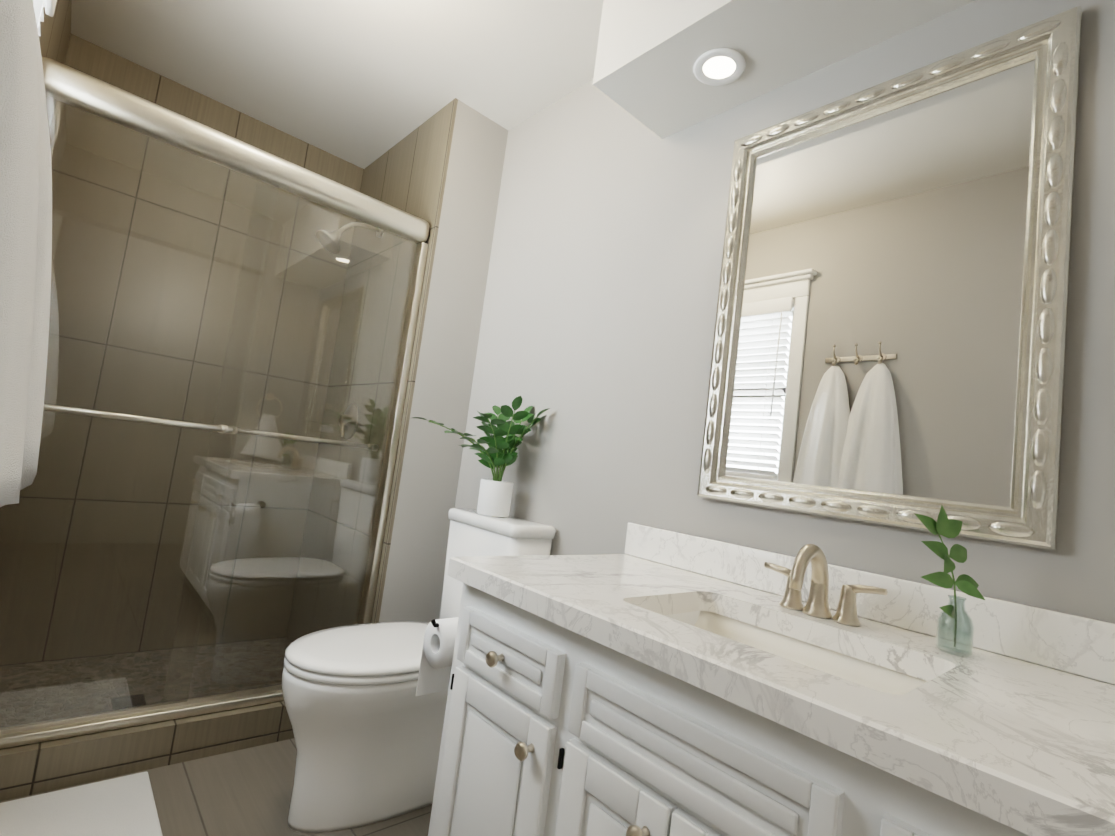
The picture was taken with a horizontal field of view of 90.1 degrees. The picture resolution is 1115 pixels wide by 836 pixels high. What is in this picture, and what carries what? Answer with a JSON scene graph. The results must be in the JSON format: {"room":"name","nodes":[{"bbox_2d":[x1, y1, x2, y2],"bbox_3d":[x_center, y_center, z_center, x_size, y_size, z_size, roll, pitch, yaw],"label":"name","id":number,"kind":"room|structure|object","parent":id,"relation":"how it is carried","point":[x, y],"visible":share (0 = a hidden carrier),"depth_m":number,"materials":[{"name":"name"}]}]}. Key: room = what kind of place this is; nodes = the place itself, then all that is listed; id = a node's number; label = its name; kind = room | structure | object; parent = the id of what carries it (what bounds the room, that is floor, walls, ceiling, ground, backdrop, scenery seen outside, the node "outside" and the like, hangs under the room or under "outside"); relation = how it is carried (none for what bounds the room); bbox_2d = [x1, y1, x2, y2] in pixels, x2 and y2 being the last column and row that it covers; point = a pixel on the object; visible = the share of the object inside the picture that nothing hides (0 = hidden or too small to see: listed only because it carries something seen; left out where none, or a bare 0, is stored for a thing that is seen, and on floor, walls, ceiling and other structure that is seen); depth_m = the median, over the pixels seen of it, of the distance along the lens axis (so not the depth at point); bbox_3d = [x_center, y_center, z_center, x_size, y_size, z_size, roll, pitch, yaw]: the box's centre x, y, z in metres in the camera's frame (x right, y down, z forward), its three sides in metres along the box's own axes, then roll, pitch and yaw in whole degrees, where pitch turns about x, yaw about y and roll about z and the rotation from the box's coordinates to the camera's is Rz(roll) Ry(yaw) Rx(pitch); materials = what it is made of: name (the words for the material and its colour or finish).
{"room":"bathroom","nodes":[
{"label":"bathroom","id":0,"kind":"room"},
{"bbox_2d":[39,0,71,130],"bbox_3d":[-0.689,-0.253,0.432,0.132,2.430,4.430,12,-7,-41],"label":"wall","id":1,"kind":"structure","parent":0,"point":[55,33],"depth_m":1.80,"materials":[{"name":"paint"}]},
{"bbox_2d":[0,0,51,506],"bbox_3d":[-0.707,-0.303,0.696,0.193,0.921,0.498,12,-7,-41],"label":"towel","id":2,"kind":"object","parent":1,"relation":"attached to","point":[25,219],"visible":1,"depth_m":0.62,"materials":[{"name":"white fabric"}]},
{"bbox_2d":[33,0,56,35],"bbox_3d":[-1.133,-0.593,1.105,0.080,0.929,0.526,12,-7,-41],"label":"window blinds","id":3,"kind":"object","parent":1,"relation":"attached to","point":[48,5],"visible":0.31,"depth_m":1.30,"materials":[{"name":"white fabric"}]},
{"bbox_2d":[0,34,363,665],"bbox_3d":[-1.684,-0.204,2.432,1.315,2.430,0.120,12,-7,-41],"label":"wall","id":4,"kind":"structure","parent":0,"point":[98,62],"depth_m":2.37,"materials":[{"name":"tile"}]},
{"bbox_2d":[0,738,431,835],"bbox_3d":[0.070,1.102,0.452,1.690,0.050,3.400,12,-7,-41],"label":"floor","id":5,"kind":"structure","parent":0,"point":[246,792],"depth_m":1.53,"materials":[{"name":"tile"}]},
{"bbox_2d":[0,772,161,835],"bbox_3d":[-1.144,0.979,1.220,0.455,0.016,0.565,12,-7,-41],"label":"bath mat","id":6,"kind":"object","parent":5,"relation":"on","point":[123,806],"visible":0.97,"depth_m":1.38,"materials":[{"name":"white fabric"}]},
{"bbox_2d":[0,701,293,801],"bbox_3d":[-1.190,0.990,1.685,1.183,0.166,0.120,12,-7,-41],"label":"curb","id":7,"kind":"object","parent":5,"relation":"on","point":[35,768],"visible":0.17,"depth_m":1.59,"materials":[{"name":"tile"}]},
{"bbox_2d":[0,57,429,748],"bbox_3d":[-1.060,0.018,1.774,1.167,1.800,0.164,12,-7,-41],"label":"shower door","id":8,"kind":"structure","parent":7,"relation":"on","point":[94,95],"depth_m":1.72,"materials":[{"name":"clear glass"}]},
{"bbox_2d":[282,508,555,832],"bbox_3d":[-0.434,0.701,1.666,0.712,0.826,0.428,12,-7,-41],"label":"toilet","id":9,"kind":"object","parent":5,"relation":"on","point":[367,723],"visible":0.56,"depth_m":1.49,"materials":[{"name":"white ceramic"}]},
{"bbox_2d":[412,396,549,516],"bbox_3d":[-0.294,0.114,1.885,0.434,0.404,0.453,12,-7,-41],"label":"potted plant","id":10,"kind":"object","parent":9,"relation":"on","point":[495,497],"visible":1,"depth_m":1.85,"materials":[{"name":"green plant"}]},
{"bbox_2d":[428,522,1114,835],"bbox_3d":[0.305,0.699,0.925,0.595,0.888,1.102,12,-7,-41],"label":"bathroom vanity","id":11,"kind":"object","parent":5,"relation":"on","point":[653,681],"visible":0.98,"depth_m":0.83,"materials":[{"name":"white paint"}]},
{"bbox_2d":[416,617,457,695],"bbox_3d":[-0.224,0.538,1.256,0.166,0.190,0.100,12,-7,-41],"label":"toilet paper roll","id":12,"kind":"object","parent":11,"relation":"attached to","point":[437,656],"visible":0.46,"depth_m":1.24,"materials":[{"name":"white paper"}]},
{"bbox_2d":[764,544,887,625],"bbox_3d":[0.469,0.301,1.034,0.140,0.132,0.227,12,-7,-41],"label":"faucet","id":13,"kind":"object","parent":11,"relation":"on","point":[817,604],"visible":1,"depth_m":1.03,"materials":[{"name":"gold metal"}]},
{"bbox_2d":[914,506,984,656],"bbox_3d":[0.646,0.262,0.915,0.104,0.234,0.089,12,-7,-41],"label":"bud vase","id":14,"kind":"object","parent":11,"relation":"on","point":[944,525],"visible":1,"depth_m":0.91,"materials":[{"name":"clear glass"}]},
{"bbox_2d":[71,0,602,168],"bbox_3d":[0.046,-1.383,1.055,1.690,0.100,4.430,12,-7,-41],"label":"ceiling","id":15,"kind":"structure","parent":0,"point":[363,84],"depth_m":2.08,"materials":[{"name":"paint"}]},
{"bbox_2d":[287,98,507,641],"bbox_3d":[-0.763,-0.067,2.645,0.387,2.430,1.030,12,-7,-41],"label":"wall","id":16,"kind":"structure","parent":0,"point":[440,171],"depth_m":2.28,"materials":[{"name":"paint"}]},
{"bbox_2d":[339,404,357,438],"bbox_3d":[-0.959,0.012,2.507,0.056,0.164,0.164,12,-7,-41],"label":"shower valve","id":17,"kind":"object","parent":16,"relation":"attached to","point":[349,417],"depth_m":2.49,"materials":[{"name":"silver metal"}]},
{"bbox_2d":[316,222,383,253],"bbox_3d":[-0.935,-0.823,2.506,0.278,0.204,0.120,12,-7,-41],"label":"shower head","id":18,"kind":"object","parent":16,"relation":"attached to","point":[329,238],"depth_m":2.45},
{"bbox_2d":[439,0,1114,622],"bbox_3d":[0.806,-0.004,1.077,0.120,2.430,3.400,12,-7,-41],"label":"wall","id":19,"kind":"structure","parent":0,"point":[599,312],"depth_m":1.59,"materials":[{"name":"paint"}]},
{"bbox_2d":[593,0,975,138],"bbox_3d":[0.622,-1.059,1.201,0.310,0.370,1.170,12,-7,-41],"label":"soffit","id":20,"kind":"object","parent":19,"relation":"attached to","point":[649,53],"depth_m":1.35,"materials":[{"name":"paint"}]},
{"bbox_2d":[693,48,745,85],"bbox_3d":[0.405,-0.876,1.394,0.128,0.008,0.128,12,-7,-41],"label":"recessed light","id":21,"kind":"object","parent":20,"relation":"in","point":[718,66],"visible":1,"depth_m":1.39,"materials":[{"name":"white"}]},
{"bbox_2d":[697,6,1081,549],"bbox_3d":[0.643,-0.264,1.200,0.033,0.955,0.680,12,-7,-41],"label":"mirror","id":22,"kind":"object","parent":19,"relation":"attached to","point":[890,340],"visible":1,"depth_m":1.13,"materials":[{"name":"silver metal"}]},
{"label":"outside","id":23,"kind":"structure","parent":0,"visible":0},
{"bbox_2d":[0,637,290,727],"bbox_3d":[-1.497,1.022,2.021,1.183,0.083,0.790,12,-7,-41],"label":"shower floor","id":24,"kind":"structure","parent":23,"point":[131,677],"depth_m":2.08,"materials":[{"name":"tile"}]}
]}

